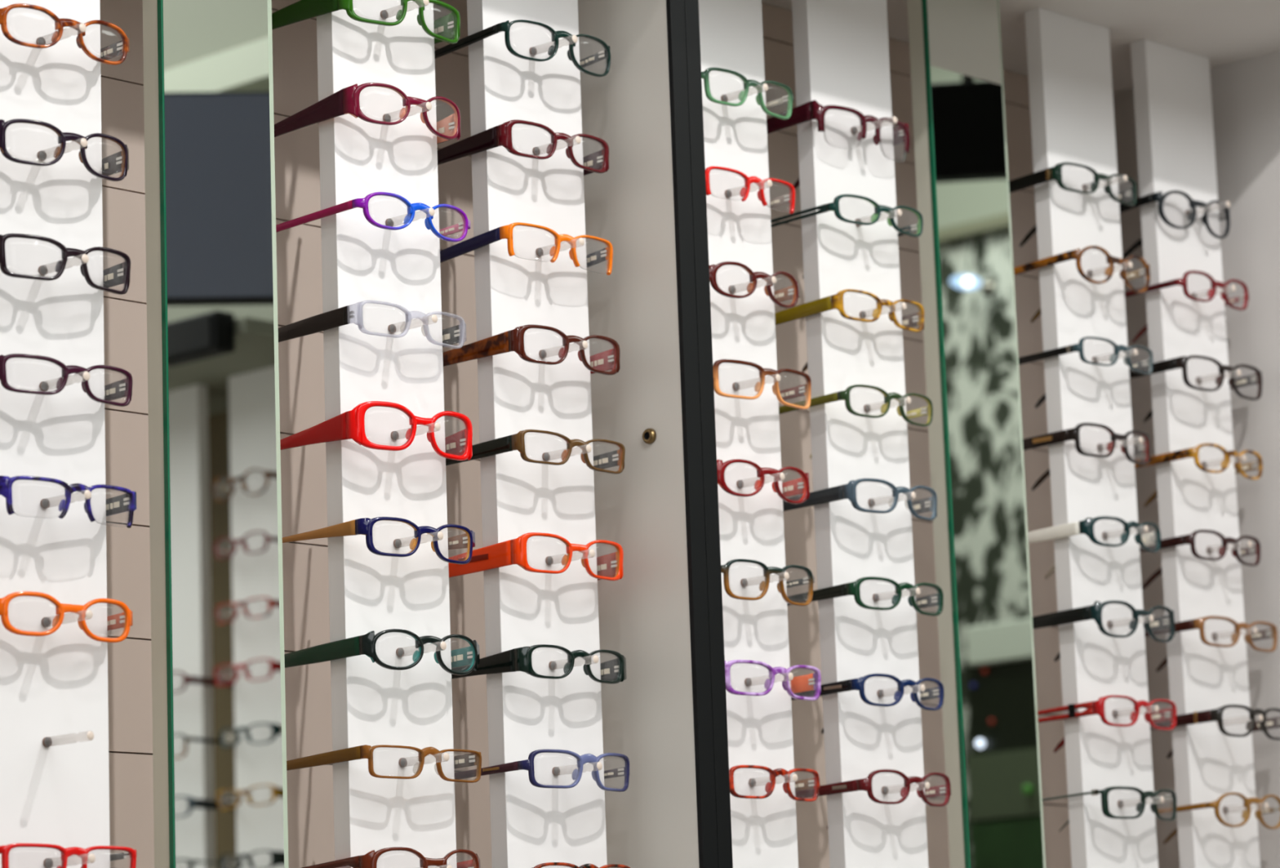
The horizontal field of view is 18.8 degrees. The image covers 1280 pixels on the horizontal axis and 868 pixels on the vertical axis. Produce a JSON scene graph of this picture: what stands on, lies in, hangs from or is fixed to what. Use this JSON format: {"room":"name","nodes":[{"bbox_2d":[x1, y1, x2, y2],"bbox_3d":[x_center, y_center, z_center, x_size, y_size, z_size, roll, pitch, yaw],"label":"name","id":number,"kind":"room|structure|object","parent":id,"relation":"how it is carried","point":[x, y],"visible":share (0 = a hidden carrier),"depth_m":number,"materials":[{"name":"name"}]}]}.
{"room":"shop","nodes":[
{"label":"shop","id":0,"kind":"room"},
{"bbox_2d":[761,0,1279,93],"bbox_3d":[-0.407,-0.620,3.379,0.446,0.039,3.406,-11,-14,42],"label":"ceiling","id":1,"kind":"structure","parent":0,"point":[1224,32],"depth_m":4.36,"materials":[{"name":"white paint"}]},
{"bbox_2d":[1112,50,1279,867],"bbox_3d":[0.801,0.741,4.330,0.526,2.392,0.098,-11,-14,42],"label":"wall","id":2,"kind":"structure","parent":0,"point":[1246,93],"depth_m":4.49,"materials":[{"name":"grey paint"}]},
{"bbox_3d":[1.669,1.539,1.975,5.070,0.065,10.400,-11,-14,42],"label":"floor","id":3,"kind":"structure","parent":0,"visible":0},
{"bbox_2d":[0,0,110,867],"bbox_3d":[-0.455,0.560,3.057,0.077,2.392,0.129,-11,-14,42],"label":"display board","id":4,"kind":"object","parent":3,"relation":"on","point":[55,775],"visible":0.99,"depth_m":3.17,"materials":[{"name":"white plastic"}]},
{"bbox_2d":[0,118,128,181],"bbox_3d":[-0.528,-0.220,3.238,0.174,0.041,0.140,-11,-14,42],"label":"eyeglasses","id":5,"kind":"object","parent":4,"relation":"attached to","point":[117,162],"visible":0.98,"depth_m":3.19,"materials":[{"name":"black plastic"}]},
{"bbox_2d":[0,3,129,65],"bbox_3d":[-0.532,-0.316,3.256,0.174,0.041,0.140,-11,-14,42],"label":"eyeglasses","id":6,"kind":"object","parent":4,"relation":"attached to","point":[122,47],"visible":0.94,"depth_m":3.21,"materials":[{"name":"orange plastic"}]},
{"bbox_2d":[0,233,130,294],"bbox_3d":[-0.524,-0.125,3.221,0.174,0.041,0.140,-11,-14,42],"label":"eyeglasses","id":7,"kind":"object","parent":4,"relation":"attached to","point":[117,274],"visible":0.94,"depth_m":3.17,"materials":[{"name":"black plastic"}]},
{"bbox_2d":[0,591,133,642],"bbox_3d":[-0.519,0.162,3.175,0.174,0.041,0.140,-11,-14,42],"label":"eyeglasses","id":8,"kind":"object","parent":4,"relation":"attached to","point":[124,620],"visible":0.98,"depth_m":3.12,"materials":[{"name":"orange plastic"}]},
{"bbox_2d":[0,353,133,406],"bbox_3d":[-0.520,-0.028,3.204,0.174,0.039,0.141,-11,-14,42],"label":"eyeglasses","id":9,"kind":"object","parent":4,"relation":"attached to","point":[122,388],"visible":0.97,"depth_m":3.15,"materials":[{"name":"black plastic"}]},
{"bbox_2d":[0,475,136,528],"bbox_3d":[-0.516,0.068,3.186,0.174,0.036,0.140,-11,-14,42],"label":"eyeglasses","id":10,"kind":"object","parent":4,"relation":"attached to","point":[126,502],"visible":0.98,"depth_m":3.13,"materials":[{"name":"blue plastic"}]},
{"bbox_2d":[0,843,137,867],"bbox_3d":[-0.512,0.357,3.140,0.174,0.035,0.140,-11,-14,42],"label":"eyeglasses","id":11,"kind":"object","parent":4,"relation":"attached to","point":[129,852],"visible":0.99,"depth_m":3.08,"materials":[{"name":"red plastic"}]},
{"bbox_2d":[142,0,288,867],"bbox_3d":[-0.343,0.584,3.219,0.026,2.392,0.128,-11,-14,42],"label":"wall mirror","id":12,"kind":"object","parent":3,"relation":"on","point":[219,701],"visible":1,"depth_m":3.31,"materials":[{"name":"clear mirror"}]},
{"bbox_2d":[316,0,457,867],"bbox_3d":[-0.185,0.600,3.340,0.077,2.392,0.127,-11,-14,42],"label":"display board","id":13,"kind":"object","parent":3,"relation":"on","point":[363,263],"visible":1,"depth_m":3.45,"materials":[{"name":"white plastic"}]},
{"bbox_2d":[271,0,460,44],"bbox_3d":[-0.267,-0.367,3.557,0.174,0.040,0.147,-11,-14,42],"label":"eyeglasses","id":14,"kind":"object","parent":13,"relation":"attached to","point":[446,28],"visible":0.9,"depth_m":3.50,"materials":[{"name":"green plastic"}]},
{"bbox_2d":[274,82,461,144],"bbox_3d":[-0.263,-0.271,3.539,0.174,0.053,0.140,-11,-14,42],"label":"eyeglasses","id":15,"kind":"object","parent":13,"relation":"attached to","point":[345,100],"visible":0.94,"depth_m":3.47,"materials":[{"name":"red plastic"}]},
{"bbox_2d":[278,302,462,346],"bbox_3d":[-0.260,-0.081,3.509,0.174,0.040,0.140,-11,-14,42],"label":"eyeglasses","id":16,"kind":"object","parent":13,"relation":"attached to","point":[339,317],"visible":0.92,"depth_m":3.45,"materials":[{"name":"white"}]},
{"bbox_2d":[275,191,470,242],"bbox_3d":[-0.258,-0.179,3.521,0.174,0.040,0.140,-11,-14,42],"label":"eyeglasses","id":17,"kind":"object","parent":13,"relation":"attached to","point":[464,226],"visible":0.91,"depth_m":3.46,"materials":[{"name":"purple plastic"}]},
{"bbox_2d":[280,400,472,460],"bbox_3d":[-0.254,0.013,3.490,0.174,0.052,0.149,-11,-14,42],"label":"eyeglasses","id":18,"kind":"object","parent":13,"relation":"attached to","point":[350,424],"visible":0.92,"depth_m":3.42,"materials":[{"name":"red plastic"}]},
{"bbox_2d":[282,516,475,564],"bbox_3d":[-0.249,0.106,3.473,0.174,0.034,0.140,-11,-14,42],"label":"eyeglasses","id":19,"kind":"object","parent":13,"relation":"attached to","point":[364,526],"visible":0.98,"depth_m":3.41,"materials":[{"name":"blue plastic"}]},
{"bbox_2d":[284,628,479,675],"bbox_3d":[-0.246,0.207,3.454,0.174,0.042,0.140,-11,-14,42],"label":"eyeglasses","id":20,"kind":"object","parent":13,"relation":"attached to","point":[365,644],"visible":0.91,"depth_m":3.39,"materials":[{"name":"green plastic"}]},
{"bbox_2d":[286,744,481,782],"bbox_3d":[-0.245,0.303,3.440,0.174,0.034,0.140,-11,-14,42],"label":"eyeglasses","id":21,"kind":"object","parent":13,"relation":"attached to","point":[474,757],"visible":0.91,"depth_m":3.38,"materials":[{"name":"brown plastic"}]},
{"bbox_2d":[302,846,479,867],"bbox_3d":[-0.241,0.395,3.423,0.174,0.044,0.140,-11,-14,42],"label":"eyeglasses","id":22,"kind":"object","parent":13,"relation":"attached to","point":[369,860],"visible":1,"depth_m":3.35,"materials":[{"name":"brown plastic"}]},
{"bbox_2d":[466,0,607,867],"bbox_3d":[-0.053,0.620,3.479,0.077,2.392,0.130,-11,-14,42],"label":"display board","id":23,"kind":"object","parent":3,"relation":"on","point":[531,825],"visible":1,"depth_m":3.60,"materials":[{"name":"white plastic"}]},
{"bbox_2d":[434,19,610,76],"bbox_3d":[-0.133,-0.347,3.693,0.174,0.044,0.146,-11,-14,42],"label":"eyeglasses","id":24,"kind":"object","parent":23,"relation":"attached to","point":[504,27],"visible":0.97,"depth_m":3.63,"materials":[{"name":"black plastic"}]},
{"bbox_2d":[437,119,608,175],"bbox_3d":[-0.134,-0.251,3.680,0.174,0.047,0.144,-11,-14,42],"label":"eyeglasses","id":25,"kind":"object","parent":23,"relation":"attached to","point":[597,162],"visible":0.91,"depth_m":3.62,"materials":[{"name":"red plastic"}]},
{"bbox_2d":[440,222,613,275],"bbox_3d":[-0.130,-0.154,3.663,0.174,0.048,0.144,-11,-14,42],"label":"eyeglasses","id":26,"kind":"object","parent":23,"relation":"attached to","point":[504,232],"visible":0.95,"depth_m":3.60,"materials":[{"name":"orange plastic"}]},
{"bbox_2d":[442,324,620,375],"bbox_3d":[-0.122,-0.062,3.642,0.174,0.043,0.142,-11,-14,42],"label":"eyeglasses","id":27,"kind":"object","parent":23,"relation":"attached to","point":[511,340],"visible":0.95,"depth_m":3.58,"materials":[{"name":"brown plastic"}]},
{"bbox_2d":[445,429,625,474],"bbox_3d":[-0.119,0.033,3.626,0.174,0.040,0.143,-11,-14,42],"label":"eyeglasses","id":28,"kind":"object","parent":23,"relation":"attached to","point":[515,442],"visible":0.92,"depth_m":3.56,"materials":[{"name":"brown plastic"}]},
{"bbox_2d":[448,532,623,580],"bbox_3d":[-0.118,0.130,3.611,0.174,0.048,0.143,-11,-14,42],"label":"eyeglasses","id":29,"kind":"object","parent":23,"relation":"attached to","point":[610,566],"visible":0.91,"depth_m":3.54,"materials":[{"name":"orange plastic"}]},
{"bbox_2d":[451,644,626,684],"bbox_3d":[-0.116,0.228,3.595,0.174,0.042,0.140,-11,-14,42],"label":"eyeglasses","id":30,"kind":"object","parent":23,"relation":"attached to","point":[519,659],"visible":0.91,"depth_m":3.53,"materials":[{"name":"black plastic"}]},
{"bbox_2d":[453,749,630,791],"bbox_3d":[-0.108,0.321,3.574,0.174,0.042,0.142,-11,-14,42],"label":"eyeglasses","id":31,"kind":"object","parent":23,"relation":"attached to","point":[527,764],"visible":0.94,"depth_m":3.51,"materials":[{"name":"blue plastic"}]},
{"bbox_2d":[532,862,630,867],"bbox_3d":[-0.108,0.421,3.559,0.174,0.039,0.140,-11,-14,42],"label":"eyeglasses","id":32,"kind":"object","parent":23,"relation":"attached to","point":[563,864],"visible":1,"depth_m":3.49,"materials":[{"name":"brown plastic"}]},
{"bbox_2d":[577,0,733,867],"bbox_3d":[-0.019,0.642,3.611,0.269,2.392,0.045,-11,-14,42],"label":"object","id":33,"kind":"object","parent":3,"relation":"on","point":[668,716],"visible":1,"depth_m":3.65,"materials":[{"name":"laminate"}]},
{"bbox_2d":[698,0,798,867],"bbox_3d":[0.132,0.648,3.673,0.077,2.392,0.129,-11,-14,42],"label":"display board","id":34,"kind":"object","parent":3,"relation":"on","point":[760,728],"visible":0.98,"depth_m":3.81,"materials":[{"name":"white plastic"}]},
{"bbox_2d":[701,66,793,119],"bbox_3d":[0.051,-0.325,3.890,0.174,0.036,0.140,-11,-14,42],"label":"eyeglasses","id":35,"kind":"object","parent":34,"relation":"attached to","point":[743,95],"visible":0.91,"depth_m":3.83,"materials":[{"name":"green plastic"}]},
{"bbox_2d":[705,165,795,213],"bbox_3d":[0.052,-0.225,3.874,0.174,0.039,0.140,-11,-14,42],"label":"eyeglasses","id":36,"kind":"object","parent":34,"relation":"attached to","point":[789,197],"visible":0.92,"depth_m":3.82,"materials":[{"name":"red plastic"}]},
{"bbox_2d":[709,261,799,308],"bbox_3d":[0.058,-0.132,3.855,0.174,0.041,0.140,-11,-14,42],"label":"eyeglasses","id":37,"kind":"object","parent":34,"relation":"attached to","point":[791,292],"visible":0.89,"depth_m":3.80,"materials":[{"name":"red plastic"}]},
{"bbox_2d":[712,359,811,409],"bbox_3d":[0.065,-0.035,3.834,0.174,0.041,0.148,-11,-14,42],"label":"eyeglasses","id":38,"kind":"object","parent":34,"relation":"attached to","point":[803,389],"visible":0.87,"depth_m":3.78,"materials":[{"name":"orange plastic"}]},
{"bbox_2d":[716,458,809,503],"bbox_3d":[0.065,0.061,3.821,0.174,0.041,0.140,-11,-14,42],"label":"eyeglasses","id":39,"kind":"object","parent":34,"relation":"attached to","point":[800,486],"visible":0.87,"depth_m":3.77,"materials":[{"name":"red plastic"}]},
{"bbox_2d":[720,559,814,606],"bbox_3d":[0.069,0.156,3.804,0.174,0.039,0.140,-11,-14,42],"label":"eyeglasses","id":40,"kind":"object","parent":34,"relation":"attached to","point":[764,585],"visible":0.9,"depth_m":3.75,"materials":[{"name":"brown plastic"}]},
{"bbox_2d":[724,659,821,701],"bbox_3d":[0.073,0.253,3.786,0.174,0.040,0.145,-11,-14,42],"label":"eyeglasses","id":41,"kind":"object","parent":34,"relation":"attached to","point":[811,682],"visible":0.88,"depth_m":3.74,"materials":[{"name":"purple plastic"}]},
{"bbox_2d":[728,764,820,801],"bbox_3d":[0.073,0.351,3.771,0.174,0.039,0.140,-11,-14,42],"label":"eyeglasses","id":42,"kind":"object","parent":34,"relation":"attached to","point":[811,783],"visible":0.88,"depth_m":3.72,"materials":[{"name":"red plastic"}]},
{"bbox_2d":[791,0,929,867],"bbox_3d":[0.269,0.668,3.817,0.077,2.392,0.130,-11,-14,42],"label":"display board","id":43,"kind":"object","parent":3,"relation":"on","point":[841,47],"visible":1,"depth_m":3.94,"materials":[{"name":"white plastic"}]},
{"bbox_2d":[766,99,910,189],"bbox_3d":[0.177,-0.299,4.044,0.175,0.047,0.151,-11,-14,42],"label":"eyeglasses","id":44,"kind":"object","parent":43,"relation":"attached to","point":[812,109],"visible":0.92,"depth_m":3.98,"materials":[{"name":"red plastic"}]},
{"bbox_2d":[770,194,923,278],"bbox_3d":[0.190,-0.206,4.018,0.174,0.042,0.146,-11,-14,42],"label":"eyeglasses","id":45,"kind":"object","parent":43,"relation":"attached to","point":[834,206],"visible":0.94,"depth_m":3.95,"materials":[{"name":"green plastic"}]},
{"bbox_2d":[774,288,924,372],"bbox_3d":[0.190,-0.107,4.004,0.174,0.045,0.140,-11,-14,42],"label":"eyeglasses","id":46,"kind":"object","parent":43,"relation":"attached to","point":[833,301],"visible":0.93,"depth_m":3.94,"materials":[{"name":"yellow plastic"}]},
{"bbox_2d":[778,384,933,458],"bbox_3d":[0.197,-0.013,3.984,0.174,0.040,0.143,-11,-14,42],"label":"eyeglasses","id":47,"kind":"object","parent":43,"relation":"attached to","point":[844,394],"visible":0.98,"depth_m":3.92,"materials":[{"name":"green plastic"}]},
{"bbox_2d":[782,478,937,520],"bbox_3d":[0.204,0.081,3.964,0.174,0.041,0.141,-11,-14,42],"label":"eyeglasses","id":48,"kind":"object","parent":43,"relation":"attached to","point":[848,491],"visible":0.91,"depth_m":3.90,"materials":[{"name":"blue"}]},
{"bbox_2d":[786,576,943,616],"bbox_3d":[0.206,0.179,3.947,0.174,0.040,0.145,-11,-14,42],"label":"eyeglasses","id":49,"kind":"object","parent":43,"relation":"attached to","point":[851,588],"visible":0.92,"depth_m":3.88,"materials":[{"name":"green plastic"}]},
{"bbox_2d":[791,673,944,733],"bbox_3d":[0.208,0.274,3.933,0.174,0.039,0.142,-11,-14,42],"label":"eyeglasses","id":50,"kind":"object","parent":43,"relation":"attached to","point":[858,684],"visible":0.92,"depth_m":3.87,"materials":[{"name":"blue plastic"}]},
{"bbox_2d":[795,768,951,828],"bbox_3d":[0.213,0.369,3.914,0.174,0.043,0.142,-11,-14,42],"label":"eyeglasses","id":51,"kind":"object","parent":43,"relation":"attached to","point":[865,784],"visible":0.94,"depth_m":3.85,"materials":[{"name":"red plastic"}]},
{"bbox_2d":[906,0,1045,867],"bbox_3d":[0.382,0.693,3.979,0.026,2.392,0.131,-11,-14,42],"label":"wall mirror","id":52,"kind":"object","parent":3,"relation":"on","point":[987,662],"visible":1,"depth_m":4.08,"materials":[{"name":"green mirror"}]},
{"bbox_2d":[1024,7,1164,867],"bbox_3d":[0.541,0.709,4.102,0.077,2.392,0.129,-11,-14,42],"label":"display board","id":53,"kind":"object","parent":3,"relation":"on","point":[1069,73],"visible":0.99,"depth_m":4.23,"materials":[{"name":"white laminate"}]},
{"bbox_2d":[1008,161,1137,246],"bbox_3d":[0.450,-0.257,4.328,0.174,0.046,0.152,-11,-14,42],"label":"eyeglasses","id":54,"kind":"object","parent":53,"relation":"attached to","point":[1052,173],"visible":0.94,"depth_m":4.26,"materials":[{"name":"black plastic"}]},
{"bbox_2d":[1013,245,1150,323],"bbox_3d":[0.463,-0.168,4.302,0.174,0.044,0.140,-11,-14,42],"label":"eyeglasses","id":55,"kind":"object","parent":53,"relation":"attached to","point":[1077,254],"visible":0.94,"depth_m":4.24,"materials":[{"name":"brown plastic"}]},
{"bbox_2d":[1018,336,1153,408],"bbox_3d":[0.466,-0.069,4.285,0.174,0.041,0.142,-11,-14,42],"label":"eyeglasses","id":56,"kind":"object","parent":53,"relation":"attached to","point":[1078,347],"visible":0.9,"depth_m":4.22,"materials":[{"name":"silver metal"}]},
{"bbox_2d":[1022,422,1150,490],"bbox_3d":[0.462,0.025,4.276,0.174,0.041,0.142,-11,-14,42],"label":"eyeglasses","id":57,"kind":"object","parent":53,"relation":"attached to","point":[1073,433],"visible":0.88,"depth_m":4.21,"materials":[{"name":"black plastic"}]},
{"bbox_2d":[1027,515,1160,579],"bbox_3d":[0.474,0.124,4.251,0.174,0.040,0.140,-11,-14,42],"label":"eyeglasses","id":58,"kind":"object","parent":53,"relation":"attached to","point":[1086,526],"visible":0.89,"depth_m":4.18,"materials":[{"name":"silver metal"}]},
{"bbox_2d":[1032,600,1175,661],"bbox_3d":[0.480,0.215,4.231,0.174,0.041,0.147,-11,-14,42],"label":"eyeglasses","id":59,"kind":"object","parent":53,"relation":"attached to","point":[1094,611],"visible":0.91,"depth_m":4.17,"materials":[{"name":"black plastic"}]},
{"bbox_2d":[1037,694,1176,752],"bbox_3d":[0.480,0.316,4.217,0.174,0.041,0.143,-11,-14,42],"label":"eyeglasses","id":60,"kind":"object","parent":53,"relation":"attached to","point":[1096,707],"visible":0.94,"depth_m":4.15,"materials":[{"name":"red plastic"}]},
{"bbox_2d":[1042,786,1176,831],"bbox_3d":[0.484,0.408,4.200,0.174,0.034,0.139,-11,-14,42],"label":"eyeglasses","id":61,"kind":"object","parent":53,"relation":"attached to","point":[1140,807],"visible":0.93,"depth_m":4.13,"materials":[{"name":"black plastic"}]},
{"bbox_2d":[1130,39,1268,867],"bbox_3d":[0.676,0.730,4.243,0.077,2.392,0.126,-11,-14,42],"label":"display board","id":62,"kind":"object","parent":3,"relation":"on","point":[1172,92],"visible":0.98,"depth_m":4.37,"materials":[{"name":"white laminate"}]},
{"bbox_2d":[1119,190,1230,258],"bbox_3d":[0.578,-0.238,4.475,0.174,0.046,0.144,-11,-14,42],"label":"eyeglasses","id":63,"kind":"object","parent":62,"relation":"attached to","point":[1158,197],"visible":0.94,"depth_m":4.41,"materials":[{"name":"black plastic"}]},
{"bbox_2d":[1124,270,1248,343],"bbox_3d":[0.596,-0.147,4.445,0.174,0.042,0.140,-11,-14,42],"label":"eyeglasses","id":64,"kind":"object","parent":62,"relation":"attached to","point":[1182,282],"visible":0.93,"depth_m":4.38,"materials":[{"name":"red plastic"}]},
{"bbox_2d":[1128,355,1262,422],"bbox_3d":[0.602,-0.051,4.425,0.174,0.039,0.159,-11,-14,42],"label":"eyeglasses","id":65,"kind":"object","parent":62,"relation":"attached to","point":[1234,383],"visible":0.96,"depth_m":4.36,"materials":[{"name":"black plastic"}]},
{"bbox_2d":[1134,443,1262,506],"bbox_3d":[0.606,0.046,4.408,0.174,0.040,0.140,-11,-14,42],"label":"eyeglasses","id":66,"kind":"object","parent":62,"relation":"attached to","point":[1193,452],"visible":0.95,"depth_m":4.34,"materials":[{"name":"orange plastic"}]},
{"bbox_2d":[1139,528,1260,590],"bbox_3d":[0.602,0.143,4.398,0.174,0.040,0.140,-11,-14,42],"label":"eyeglasses","id":67,"kind":"object","parent":62,"relation":"attached to","point":[1189,539],"visible":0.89,"depth_m":4.33,"materials":[{"name":"black plastic"}]},
{"bbox_2d":[1144,615,1277,671],"bbox_3d":[0.612,0.237,4.375,0.174,0.037,0.153,-11,-14,42],"label":"eyeglasses","id":68,"kind":"object","parent":62,"relation":"attached to","point":[1194,624],"visible":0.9,"depth_m":4.31,"materials":[{"name":"brown plastic"}]},
{"bbox_2d":[1150,704,1279,758],"bbox_3d":[0.625,0.334,4.349,0.174,0.040,0.142,-11,-14,42],"label":"eyeglasses","id":69,"kind":"object","parent":62,"relation":"attached to","point":[1216,714],"visible":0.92,"depth_m":4.28,"materials":[{"name":"black plastic"}]},
{"bbox_2d":[1157,791,1279,844],"bbox_3d":[0.619,0.431,4.341,0.174,0.042,0.143,-11,-14,42],"label":"eyeglasses","id":70,"kind":"object","parent":62,"relation":"attached to","point":[1246,814],"visible":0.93,"depth_m":4.28,"materials":[{"name":"brown plastic"}]},
{"bbox_3d":[-0.172,0.143,3.930,0.176,3.497,10.400,-11,-14,42],"label":"wall","id":71,"kind":"structure","parent":0,"visible":0},
{"bbox_2d":[99,0,492,867],"bbox_3d":[-0.911,0.546,2.889,0.029,2.392,2.249,-11,-14,42],"label":"panelling","id":72,"kind":"object","parent":71,"relation":"attached to","point":[306,611],"visible":0.07,"depth_m":3.60,"materials":[{"name":"brown"}]},
{"bbox_2d":[761,2,1071,867],"bbox_3d":[0.238,0.719,4.095,0.029,2.392,1.020,-11,-14,42],"label":"panelling","id":73,"kind":"object","parent":71,"relation":"attached to","point":[807,720],"depth_m":4.29,"materials":[{"name":"brown"}]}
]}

